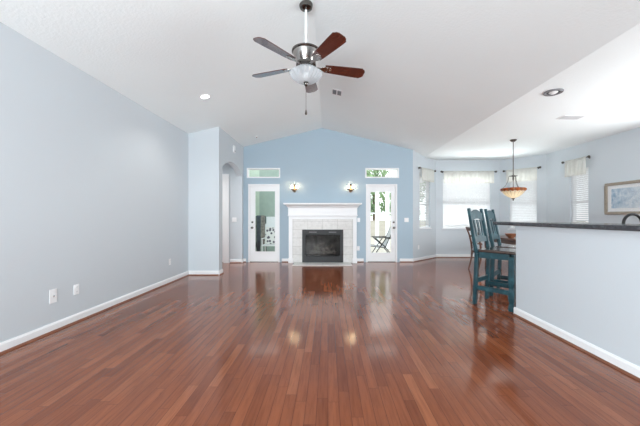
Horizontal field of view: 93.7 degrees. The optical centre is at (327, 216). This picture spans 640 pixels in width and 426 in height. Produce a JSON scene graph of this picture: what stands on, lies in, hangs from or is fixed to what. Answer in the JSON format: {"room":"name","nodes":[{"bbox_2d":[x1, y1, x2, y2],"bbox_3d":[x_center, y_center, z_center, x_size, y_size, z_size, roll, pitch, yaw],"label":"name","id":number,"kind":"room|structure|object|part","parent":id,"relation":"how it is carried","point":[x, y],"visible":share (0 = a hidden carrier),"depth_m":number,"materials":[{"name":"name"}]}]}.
{"room":"living room","nodes":[
{"label":"living room","id":0,"kind":"room"},
{"bbox_2d":[0,22,187,342],"bbox_3d":[-2.990,-0.278,1.710,0.120,2.995,9.420,0,0,0],"label":"wall","id":1,"kind":"structure","parent":0,"point":[94,182],"depth_m":3.50,"materials":[{"name":"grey paint"}]},
{"bbox_2d":[49,288,56,303],"bbox_3d":[-2.922,0.842,3.196,0.016,0.145,0.085,0,0,0],"label":"wall plate","id":2,"kind":"object","parent":1,"relation":"attached to","point":[52,293],"visible":1,"depth_m":3.19,"materials":[{"name":"white plastic"}]},
{"bbox_2d":[74,284,78,294],"bbox_3d":[-2.925,0.842,3.490,0.009,0.116,0.072,0,0,0],"label":"wall outlet","id":3,"kind":"object","parent":1,"relation":"attached to","point":[76,287],"visible":1,"depth_m":3.49,"materials":[{"name":"white plastic"}]},
{"bbox_2d":[0,271,188,354],"bbox_3d":[-2.913,1.171,1.650,0.033,0.095,9.300,0,0,0],"label":"baseboard","id":4,"kind":"structure","parent":1,"relation":"attached to","point":[13,343],"depth_m":3.47,"materials":[{"name":"white paint"}]},
{"bbox_2d":[188,127,220,270],"bbox_3d":[-2.610,-0.354,6.360,0.640,3.149,0.120,0,0,0],"label":"wall","id":5,"kind":"structure","parent":0,"point":[204,147],"depth_m":6.30,"materials":[{"name":"blue paint"}]},
{"bbox_2d":[189,271,218,274],"bbox_3d":[-2.610,1.171,6.282,0.640,0.095,0.033,0,0,0],"label":"baseboard","id":6,"kind":"structure","parent":5,"relation":"attached to","point":[190,272],"depth_m":6.28,"materials":[{"name":"white paint"}]},
{"bbox_3d":[-2.610,1.210,6.274,0.640,0.018,0.017,0,0,0],"label":"shoe moulding","id":7,"kind":"part","parent":6,"relation":"part of","materials":[{"name":"white wood"}]},
{"bbox_2d":[222,163,236,262],"bbox_3d":[-3.715,-0.338,8.055,2.570,3.115,0.150,0,0,0],"label":"wall","id":8,"kind":"structure","parent":0,"point":[227,168],"depth_m":7.98,"materials":[{"name":"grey paint"}]},
{"bbox_2d":[222,174,228,262],"bbox_3d":[-3.125,0.040,8.012,0.990,2.360,0.136,0,0,0],"label":"door","id":9,"kind":"structure","parent":8,"relation":"in","point":[225,177],"depth_m":7.96,"materials":[{"name":"white paint"}]},
{"bbox_2d":[230,259,241,262],"bbox_3d":[-2.445,1.171,7.963,0.310,0.095,0.033,0,0,0],"label":"baseboard","id":10,"kind":"structure","parent":8,"relation":"attached to","point":[231,260],"depth_m":7.96,"materials":[{"name":"white paint"}]},
{"bbox_2d":[221,129,242,268],"bbox_3d":[-2.360,-0.354,7.275,0.140,3.149,1.710,0,0,0],"label":"wall","id":11,"kind":"structure","parent":0,"point":[235,160],"depth_m":7.76,"materials":[{"name":"blue paint"}]},
{"bbox_2d":[249,170,278,250],"bbox_3d":[-2.025,-0.260,10.875,2.250,3.040,0.150,0,0,0],"label":"wall","id":12,"kind":"structure","parent":0,"point":[266,198],"depth_m":10.80,"materials":[{"name":"green paint"}]},
{"bbox_2d":[0,258,639,425],"bbox_3d":[0.450,1.280,3.050,11.300,0.120,12.400,0,0,0],"label":"floor","id":13,"kind":"structure","parent":0,"point":[251,343],"depth_m":2.59,"materials":[{"name":"brown wood"}]},
{"bbox_2d":[283,203,361,265],"bbox_3d":[-0.140,0.425,7.880,2.050,1.587,0.820,0,0,0],"label":"fireplace","id":14,"kind":"object","parent":13,"relation":"on","point":[320,234],"visible":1,"depth_m":7.93,"materials":[{"name":"tile"}]},
{"bbox_3d":[-0.140,0.595,8.021,1.824,1.248,0.213,0,0,0],"label":"pilaster frame","id":15,"kind":"part","parent":14,"relation":"part of","materials":[{"name":"white tile"}]},
{"bbox_2d":[283,203,361,204],"bbox_3d":[-0.140,-0.346,7.962,2.050,0.043,0.333,0,0,0],"label":"mantel shelf","id":16,"kind":"object","parent":14,"relation":"attached to","point":[283,203],"depth_m":7.80,"materials":[{"name":"white paint"}]},
{"bbox_3d":[-0.140,0.767,7.954,1.086,0.875,0.072,0,0,0],"label":"firebox frame","id":17,"kind":"part","parent":14,"relation":"part of","materials":[{"name":"grey metal"}]},
{"bbox_3d":[-0.140,-0.283,7.974,2.000,0.083,0.308,0,0,0],"label":"crown moulding","id":18,"kind":"part","parent":14,"relation":"part of","materials":[{"name":"white paint"}]},
{"bbox_2d":[466,227,501,271],"bbox_3d":[3.536,0.731,6.850,0.633,1.003,0.476,0,0,0],"label":"dining chair","id":19,"kind":"object","parent":13,"relation":"on","point":[467,228],"visible":0.34,"depth_m":7.03,"materials":[{"name":"brown wood"}]},
{"bbox_3d":[3.326,0.727,7.060,0.181,0.995,0.048,0,0,0],"label":"leg","id":20,"kind":"part","parent":19,"relation":"part of","materials":[{"name":"brown wood"}]},
{"bbox_3d":[3.326,0.727,6.640,0.181,0.995,0.048,0,0,0],"label":"leg","id":21,"kind":"part","parent":19,"relation":"part of","materials":[{"name":"brown wood"}]},
{"bbox_2d":[467,208,515,312],"bbox_3d":[2.357,0.547,4.201,0.489,1.348,0.617,0,0,-41],"label":"bar stool","id":22,"kind":"object","parent":13,"relation":"on","point":[509,254],"visible":0.84,"depth_m":4.19,"materials":[{"name":"teal paint"}]},
{"bbox_3d":[2.050,0.547,4.241,0.052,1.348,0.157,0,0,-41],"label":"post","id":23,"kind":"part","parent":22,"relation":"part of","materials":[{"name":"teal paint"}]},
{"bbox_3d":[2.179,-0.028,4.409,0.369,0.164,0.049,0,0,-41],"label":"crest rail","id":24,"kind":"part","parent":22,"relation":"part of","materials":[{"name":"teal paint"}]},
{"bbox_3d":[2.219,0.309,4.363,0.369,0.092,0.036,0,0,-41],"label":"rail","id":25,"kind":"part","parent":22,"relation":"part of","materials":[{"name":"teal paint"}]},
{"bbox_3d":[2.365,0.547,4.511,0.052,1.348,0.157,0,0,-41],"label":"post","id":26,"kind":"part","parent":22,"relation":"part of","materials":[{"name":"teal paint"}]},
{"bbox_3d":[2.410,0.464,4.139,0.485,0.038,0.455,0,0,-41],"label":"seat","id":27,"kind":"part","parent":22,"relation":"part of","materials":[{"name":"brown wood"}]},
{"bbox_3d":[2.371,0.870,3.866,0.074,0.700,0.074,0,0,-41],"label":"leg","id":28,"kind":"part","parent":22,"relation":"part of","materials":[{"name":"teal paint"}]},
{"bbox_2d":[484,209,515,296],"bbox_3d":[2.815,0.547,4.644,0.617,1.348,0.489,0,0,42],"label":"bar stool","id":29,"kind":"object","parent":13,"relation":"on","point":[493,231],"visible":0.47,"depth_m":4.68,"materials":[{"name":"teal paint"}]},
{"bbox_3d":[2.505,0.547,4.646,0.157,1.348,0.052,0,0,42],"label":"post","id":30,"kind":"part","parent":29,"relation":"part of","materials":[{"name":"teal paint"}]},
{"bbox_3d":[2.613,-0.028,4.829,0.049,0.164,0.369,0,0,42],"label":"crest rail","id":31,"kind":"part","parent":29,"relation":"part of","materials":[{"name":"teal paint"}]},
{"bbox_3d":[2.785,0.547,4.953,0.157,1.348,0.052,0,0,42],"label":"post","id":32,"kind":"part","parent":29,"relation":"part of","materials":[{"name":"teal paint"}]},
{"bbox_3d":[2.875,0.464,4.590,0.455,0.038,0.485,0,0,42],"label":"seat","id":33,"kind":"part","parent":29,"relation":"part of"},
{"bbox_2d":[484,235,515,265],"bbox_3d":[4.400,0.842,6.750,1.120,0.765,1.600,0,0,0],"label":"dining table","id":34,"kind":"object","parent":13,"relation":"on","point":[504,239],"visible":0.05,"depth_m":6.61,"materials":[{"name":"brown wood"}]},
{"bbox_2d":[504,233,515,237],"bbox_3d":[4.000,0.411,6.550,0.256,0.096,0.256,0,0,0],"label":"wooden bowl","id":35,"kind":"object","parent":34,"relation":"on","point":[509,235],"visible":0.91,"depth_m":6.50,"materials":[{"name":"brown wood"}]},
{"bbox_3d":[2.827,0.780,1.300,0.711,0.880,4.600,0,0,0],"label":"cabinet","id":36,"kind":"object","parent":13,"relation":"on","visible":0},
{"bbox_3d":[2.832,0.319,1.300,0.716,0.039,4.640,0,0,0],"label":"countertop","id":37,"kind":"structure","parent":36,"relation":"on","visible":0},
{"bbox_2d":[622,213,639,223],"bbox_3d":[3.040,0.129,3.037,0.225,0.340,0.131,0,0,0],"label":"kitchen faucet","id":38,"kind":"object","parent":37,"relation":"on","point":[629,214],"visible":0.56,"depth_m":2.99,"materials":[{"name":"black metal"}]},
{"bbox_2d":[0,0,639,159],"bbox_3d":[0.450,-1.865,3.050,11.300,1.330,12.400,0,0,0],"label":"ceiling","id":39,"kind":"structure","parent":0,"point":[441,79],"depth_m":3.85,"materials":[{"name":"paint"}]},
{"bbox_2d":[199,94,210,98],"bbox_3d":[-2.007,-1.963,4.895,0.178,0.049,0.183,0,0,5],"label":"recessed light","id":40,"kind":"object","parent":39,"relation":"in","point":[203,96],"visible":1,"depth_m":4.88,"materials":[{"name":"white paint"}]},
{"bbox_2d":[252,0,364,114],"bbox_3d":[-0.237,-1.771,3.417,1.338,1.252,1.296,0,0,0],"label":"ceiling fan","id":41,"kind":"object","parent":39,"relation":"hanging from","point":[306,73],"visible":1,"depth_m":3.27,"materials":[{"name":"silver metal"}]},
{"bbox_3d":[-0.671,-1.692,3.533,0.479,0.008,0.162,0,13,21],"label":"blade","id":42,"kind":"part","parent":41,"relation":"part of","materials":[{"name":"grey wood"}]},
{"bbox_3d":[-0.533,-1.692,3.017,0.162,0.008,0.479,17,10,38],"label":"blade","id":43,"kind":"part","parent":41,"relation":"part of","materials":[{"name":"brown wood"}]},
{"bbox_3d":[-0.247,-1.591,3.370,0.372,0.167,0.372,0,0,0],"label":"lamp shade","id":44,"kind":"part","parent":41,"relation":"part of","materials":[{"name":"white glass"}]},
{"bbox_3d":[-0.223,-1.692,3.824,0.162,0.008,0.479,-13,-1,3],"label":"blade","id":45,"kind":"part","parent":41,"relation":"part of","materials":[{"name":"brown wood"}]},
{"bbox_3d":[0.001,-1.692,2.989,0.162,0.008,0.479,15,-8,-32],"label":"blade","id":46,"kind":"part","parent":41,"relation":"part of","materials":[{"name":"brown wood"}]},
{"bbox_3d":[0.192,-1.692,3.488,0.479,0.008,0.162,0,-13,-15],"label":"blade","id":47,"kind":"part","parent":41,"relation":"part of","materials":[{"name":"brown wood"}]},
{"bbox_2d":[332,88,341,95],"bbox_3d":[0.167,-2.325,5.600,0.195,0.056,0.250,0,0,0],"label":"ceiling vent","id":48,"kind":"object","parent":39,"relation":"in","point":[334,91],"visible":1,"depth_m":5.57,"materials":[{"name":"white plastic"}]},
{"bbox_2d":[500,139,526,200],"bbox_3d":[4.100,-1.034,6.640,0.512,1.349,0.512,0,0,0],"label":"pendant lamp","id":49,"kind":"object","parent":39,"relation":"hanging from","point":[513,192],"visible":1,"depth_m":6.54,"materials":[{"name":"beige glass"}]},
{"bbox_3d":[4.100,-1.044,6.640,0.017,1.237,0.017,0,0,0],"label":"stem","id":50,"kind":"part","parent":49,"relation":"part of","materials":[{"name":"brown metal"}]},
{"bbox_3d":[4.100,-0.526,6.640,0.512,0.223,0.512,0,0,0],"label":"lamp shade","id":51,"kind":"part","parent":49,"relation":"part of","materials":[{"name":"beige glass"}]},
{"bbox_2d":[543,88,563,95],"bbox_3d":[3.080,-1.694,4.100,0.232,0.030,0.232,0,0,0],"label":"recessed light","id":52,"kind":"object","parent":39,"relation":"in","point":[552,92],"visible":1,"depth_m":4.08,"materials":[{"name":"grey metal"}]},
{"bbox_2d":[557,115,586,118],"bbox_3d":[4.160,-1.702,5.130,0.380,0.013,0.200,0,0,0],"label":"ceiling vent","id":53,"kind":"object","parent":39,"relation":"in","point":[564,116],"visible":1,"depth_m":5.10,"materials":[{"name":"white plastic"}]},
{"bbox_2d":[560,116,583,118],"bbox_3d":[4.160,-1.698,5.131,0.330,0.004,0.158,0,0,0],"label":"grille","id":54,"kind":"object","parent":53,"relation":"attached to","point":[563,117],"depth_m":5.11,"materials":[{"name":"grey metal"}]},
{"bbox_2d":[243,128,412,261],"bbox_3d":[-0.065,-0.610,8.205,4.730,3.660,0.150,0,0,0],"label":"wall","id":55,"kind":"structure","parent":0,"point":[322,163],"depth_m":8.13,"materials":[{"name":"blue paint"}]},
{"bbox_2d":[247,168,279,177],"bbox_3d":[-1.748,-1.192,8.196,0.905,0.272,0.148,0,0,0],"label":"window","id":56,"kind":"structure","parent":55,"relation":"in","point":[248,169],"depth_m":8.12,"materials":[{"name":"white paint"}]},
{"bbox_2d":[248,184,279,261],"bbox_3d":[-1.735,0.165,8.177,0.850,2.110,0.206,0,0,0],"label":"door","id":57,"kind":"structure","parent":55,"relation":"in","point":[253,255],"depth_m":8.15,"materials":[{"name":"white paint"}]},
{"bbox_2d":[291,184,297,192],"bbox_3d":[-0.902,-0.770,8.063,0.192,0.251,0.132,0,0,0],"label":"wall sconce","id":58,"kind":"object","parent":55,"relation":"attached to","point":[294,188],"visible":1,"depth_m":8.03,"materials":[{"name":"gold metal"}]},
{"bbox_2d":[347,184,353,192],"bbox_3d":[0.610,-0.770,8.063,0.192,0.251,0.132,0,0,0],"label":"wall sconce","id":59,"kind":"object","parent":55,"relation":"attached to","point":[350,189],"visible":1,"depth_m":8.03,"materials":[{"name":"gold metal"}]},
{"bbox_2d":[366,184,396,261],"bbox_3d":[1.451,0.165,8.177,0.848,2.110,0.206,0,0,0],"label":"door","id":60,"kind":"structure","parent":55,"relation":"in","point":[370,257],"depth_m":8.15,"materials":[{"name":"white paint"}]},
{"bbox_2d":[365,168,398,177],"bbox_3d":[1.467,-1.192,8.196,0.914,0.272,0.148,0,0,0],"label":"window","id":61,"kind":"structure","parent":55,"relation":"in","point":[366,169],"depth_m":8.12,"materials":[{"name":"white paint"}]},
{"bbox_2d":[400,258,412,261],"bbox_3d":[2.120,1.171,8.113,0.360,0.095,0.033,0,0,0],"label":"baseboard","id":62,"kind":"structure","parent":55,"relation":"attached to","point":[401,259],"depth_m":8.11,"materials":[{"name":"white paint"}]},
{"bbox_2d":[413,150,435,257],"bbox_3d":[2.727,-0.315,8.636,1.316,3.070,0.140,0,0,-44],"label":"wall","id":63,"kind":"structure","parent":0,"point":[425,238],"depth_m":8.49,"materials":[{"name":"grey paint"}]},
{"bbox_2d":[413,254,436,261],"bbox_3d":[2.787,1.171,8.572,1.316,0.095,0.033,0,0,-44],"label":"baseboard","id":64,"kind":"structure","parent":63,"relation":"attached to","point":[429,256],"depth_m":8.53,"materials":[{"name":"white paint"}]},
{"bbox_2d":[420,184,431,228],"bbox_3d":[2.749,-0.399,8.630,0.680,1.481,0.160,0,0,-44],"label":"window","id":65,"kind":"structure","parent":63,"relation":"in","point":[427,184],"depth_m":8.83,"materials":[{"name":"white paint"}]},
{"bbox_2d":[420,177,429,227],"bbox_3d":[2.763,-0.412,8.615,0.608,1.448,0.052,0,0,-44],"label":"window blind","id":66,"kind":"object","parent":65,"relation":"attached to","point":[421,181],"visible":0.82,"depth_m":8.63,"materials":[{"name":"white paint"}]},
{"bbox_3d":[2.718,-0.410,8.662,0.618,1.458,0.070,0,0,-44],"label":"frame","id":67,"kind":"part","parent":65,"relation":"part of","materials":[{"name":"white paint"}]},
{"bbox_3d":[2.827,-1.356,8.562,0.949,0.060,0.102,0,0,-44],"label":"curtain rod","id":68,"kind":"object","parent":63,"relation":"attached to","visible":0},
{"bbox_2d":[422,167,433,181],"bbox_3d":[2.850,-1.191,8.530,0.712,0.370,0.031,0,0,-44],"label":"valance","id":69,"kind":"object","parent":68,"relation":"hanging from","point":[427,174],"visible":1,"depth_m":8.50,"materials":[{"name":"beige fabric"}]},
{"bbox_2d":[436,160,499,253],"bbox_3d":[4.210,-0.260,9.110,1.920,2.960,0.140,0,0,0],"label":"wall","id":70,"kind":"structure","parent":0,"point":[448,240],"depth_m":9.04,"materials":[{"name":"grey paint"}]},
{"bbox_2d":[436,254,473,257],"bbox_3d":[4.210,1.171,9.023,1.920,0.095,0.033,0,0,0],"label":"baseboard","id":71,"kind":"structure","parent":70,"relation":"attached to","point":[437,255],"depth_m":9.02,"materials":[{"name":"white paint"}]},
{"bbox_3d":[4.210,1.210,9.014,1.920,0.018,0.017,0,0,0],"label":"shoe moulding","id":72,"kind":"part","parent":71,"relation":"part of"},
{"bbox_2d":[443,179,489,226],"bbox_3d":[4.180,-0.400,9.070,1.428,1.473,0.052,0,0,0],"label":"window blind","id":73,"kind":"object","parent":70,"relation":"attached to","point":[457,197],"visible":0.79,"depth_m":9.07,"materials":[{"name":"white fabric"}]},
{"bbox_3d":[4.180,-0.403,9.046,1.143,1.435,0.004,0,0,0],"label":"lift cord","id":74,"kind":"part","parent":73,"relation":"part of","materials":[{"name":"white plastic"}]},
{"bbox_3d":[4.208,-1.356,8.987,1.694,0.060,0.102,0,0,0],"label":"curtain rod","id":75,"kind":"object","parent":70,"relation":"attached to","visible":0},
{"bbox_2d":[444,171,493,182],"bbox_3d":[4.202,-1.191,8.948,1.497,0.370,0.031,0,0,0],"label":"valance","id":76,"kind":"object","parent":75,"relation":"hanging from","point":[449,176],"visible":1,"depth_m":8.95,"materials":[{"name":"beige fabric"}]},
{"bbox_2d":[500,154,546,244],"bbox_3d":[5.604,-0.260,8.625,0.140,2.960,1.193,0,0,-40],"label":"wall","id":77,"kind":"structure","parent":0,"point":[537,160],"depth_m":8.49,"materials":[{"name":"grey paint"}]},
{"bbox_2d":[510,180,536,228],"bbox_3d":[5.582,-0.400,8.589,0.052,1.473,0.688,0,0,-40],"label":"window blind","id":78,"kind":"object","parent":77,"relation":"attached to","point":[517,214],"visible":0.71,"depth_m":8.54,"materials":[{"name":"white paint"}]},
{"bbox_3d":[5.510,-1.356,8.546,0.102,0.060,0.974,0,0,-40],"label":"curtain rod","id":79,"kind":"object","parent":77,"relation":"attached to","visible":0},
{"bbox_2d":[506,167,536,182],"bbox_3d":[5.479,-1.191,8.517,0.031,0.370,0.770,0,0,-40],"label":"valance","id":80,"kind":"object","parent":79,"relation":"hanging from","point":[524,174],"visible":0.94,"depth_m":8.46,"materials":[{"name":"beige fabric"}]},
{"bbox_2d":[516,229,639,366],"bbox_3d":[2.405,0.663,0.370,0.130,1.113,6.740,0,0,0],"label":"wall","id":81,"kind":"structure","parent":0,"point":[586,286],"depth_m":2.74,"materials":[{"name":"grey paint"}]},
{"bbox_2d":[493,222,639,230],"bbox_3d":[2.570,0.085,0.625,0.580,0.042,7.210,0,0,0],"label":"countertop","id":82,"kind":"structure","parent":81,"relation":"on","point":[600,226],"depth_m":2.81,"materials":[{"name":"stone"}]},
{"bbox_2d":[513,307,639,381],"bbox_3d":[2.322,1.171,0.370,0.033,0.095,6.740,0,0,0],"label":"baseboard","id":83,"kind":"structure","parent":81,"relation":"attached to","point":[624,366],"depth_m":2.71,"materials":[{"name":"white paint"}]},
{"bbox_2d":[515,226,639,236],"bbox_3d":[2.334,0.129,0.370,0.012,0.043,6.740,0,0,0],"label":"trim","id":84,"kind":"structure","parent":81,"relation":"attached to","point":[570,230],"depth_m":2.71,"materials":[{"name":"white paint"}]},
{"bbox_2d":[547,127,639,223],"bbox_3d":[6.000,-0.260,2.560,0.140,2.960,11.120,0,0,0],"label":"wall","id":85,"kind":"structure","parent":0,"point":[614,158],"depth_m":6.60,"materials":[{"name":"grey paint"}]},
{"bbox_2d":[571,167,587,222],"bbox_3d":[5.960,-0.407,7.095,0.052,1.458,0.518,0,0,0],"label":"window blind","id":86,"kind":"object","parent":85,"relation":"attached to","point":[579,210],"visible":0.84,"depth_m":7.09,"materials":[{"name":"white paint"}]},
{"bbox_2d":[604,180,639,214],"bbox_3d":[5.912,-0.380,5.840,0.032,0.660,1.132,0,0,0],"label":"framed picture","id":87,"kind":"object","parent":85,"relation":"attached to","point":[620,198],"visible":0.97,"depth_m":6.03,"materials":[{"name":"blue paper"}]},
{"bbox_2d":[611,186,639,207],"bbox_3d":[5.915,-0.380,5.840,0.001,0.400,0.840,0,0,0],"label":"painting","id":88,"kind":"object","parent":87,"relation":"attached to","point":[621,196],"depth_m":5.96},
{"bbox_3d":[5.877,-1.356,7.110,0.102,0.060,0.809,0,0,0],"label":"curtain rod","id":89,"kind":"object","parent":85,"relation":"attached to","visible":0},
{"bbox_2d":[565,156,585,176],"bbox_3d":[5.838,-1.176,7.101,0.031,0.400,0.602,0,0,0],"label":"valance","id":90,"kind":"object","parent":89,"relation":"hanging from","point":[577,166],"visible":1,"depth_m":7.06,"materials":[{"name":"beige fabric"}]},
{"label":"outside","id":91,"kind":"structure","parent":0,"visible":0},
{"bbox_3d":[0.000,1.420,34.700,80.000,0.200,50.600,0,0,0],"label":"lawn","id":92,"kind":"structure","parent":91,"visible":0},
{"bbox_2d":[367,170,390,220],"bbox_3d":[2.984,-1.109,19.401,3.357,4.867,3.222,0,0,0],"label":"tree","id":93,"kind":"object","parent":92,"relation":"on","point":[375,172],"visible":0.14,"depth_m":19.42,"materials":[{"name":"green plant"}]},
{"bbox_2d":[448,214,467,217],"bbox_3d":[10.688,-1.458,25.901,3.613,5.564,4.177,0,0,0],"label":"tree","id":94,"kind":"object","parent":92,"relation":"on","point":[448,214],"visible":0.02,"depth_m":25.00,"materials":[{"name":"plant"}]},
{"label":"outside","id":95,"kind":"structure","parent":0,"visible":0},
{"bbox_2d":[371,237,390,252],"bbox_3d":[1.900,1.290,13.643,14.200,0.059,10.715,0,0,0],"label":"floor","id":96,"kind":"structure","parent":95,"point":[381,250],"depth_m":12.00,"materials":[{"name":"concrete"}]},
{"bbox_2d":[261,217,274,250],"bbox_3d":[-1.720,0.625,9.097,0.490,1.270,0.574,0,0,0],"label":"patio chair","id":97,"kind":"object","parent":96,"relation":"on","point":[270,221],"visible":0.37,"depth_m":9.33,"materials":[{"name":"white paint"}]},
{"bbox_2d":[265,227,274,243],"bbox_3d":[-1.720,0.565,9.215,0.400,0.519,0.153,0,0,0],"label":"cushion","id":98,"kind":"object","parent":97,"relation":"on","point":[270,231],"visible":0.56,"depth_m":9.17,"materials":[{"name":"white fabric"}]},
{"bbox_3d":[-1.720,0.405,9.325,0.400,0.830,0.119,0,0,0],"label":"backrest","id":99,"kind":"part","parent":97,"relation":"part of","materials":[{"name":"white paint"}]},
{"bbox_2d":[374,192,379,248],"bbox_3d":[1.960,-0.070,11.980,0.180,2.658,0.180,0,0,0],"label":"patio post","id":100,"kind":"object","parent":96,"relation":"on","point":[376,193],"visible":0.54,"depth_m":11.91,"materials":[{"name":"white paint"}]},
{"bbox_2d":[371,212,425,213],"bbox_3d":[2.500,-0.150,11.980,5.000,0.060,0.060,0,0,0],"label":"rail","id":101,"kind":"object","parent":100,"relation":"attached to","point":[371,212],"visible":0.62,"depth_m":11.95,"materials":[{"name":"white paint"}]},
{"bbox_2d":[371,227,390,252],"bbox_3d":[1.675,0.795,9.620,0.794,0.928,0.590,0,0,0],"label":"lounge chair","id":102,"kind":"object","parent":96,"relation":"on","point":[387,237],"visible":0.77,"depth_m":9.56,"materials":[{"name":"grey metal"}]},
{"bbox_2d":[385,192,389,248],"bbox_3d":[2.370,-0.070,11.980,0.180,2.658,0.180,0,0,0],"label":"patio post","id":103,"kind":"object","parent":96,"relation":"on","point":[386,193],"visible":0.68,"depth_m":11.91,"materials":[{"name":"white paint"}]},
{"bbox_2d":[371,221,584,236],"bbox_3d":[5.000,0.740,18.675,22.060,1.040,0.210,0,0,0],"label":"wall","id":104,"kind":"structure","parent":96,"relation":"on","point":[381,223],"depth_m":18.60,"materials":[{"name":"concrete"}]},
{"bbox_3d":[-2.140,0.610,9.550,0.324,1.282,0.343,0,0,0],"label":"towel rack","id":105,"kind":"object","parent":96,"relation":"on","visible":0},
{"bbox_2d":[257,215,260,250],"bbox_3d":[-2.205,0.534,9.550,0.125,1.166,0.053,0,0,0],"label":"towel","id":106,"kind":"object","parent":105,"relation":"hanging from","point":[258,216],"visible":0.9,"depth_m":9.53,"materials":[{"name":"fabric"}]},
{"bbox_2d":[261,215,264,244],"bbox_3d":[-2.070,0.434,9.550,0.120,0.966,0.050,0,0,0],"label":"towel","id":107,"kind":"object","parent":105,"relation":"hanging from","point":[262,216],"visible":0.82,"depth_m":9.53,"materials":[{"name":"grey fabric"}]}
]}

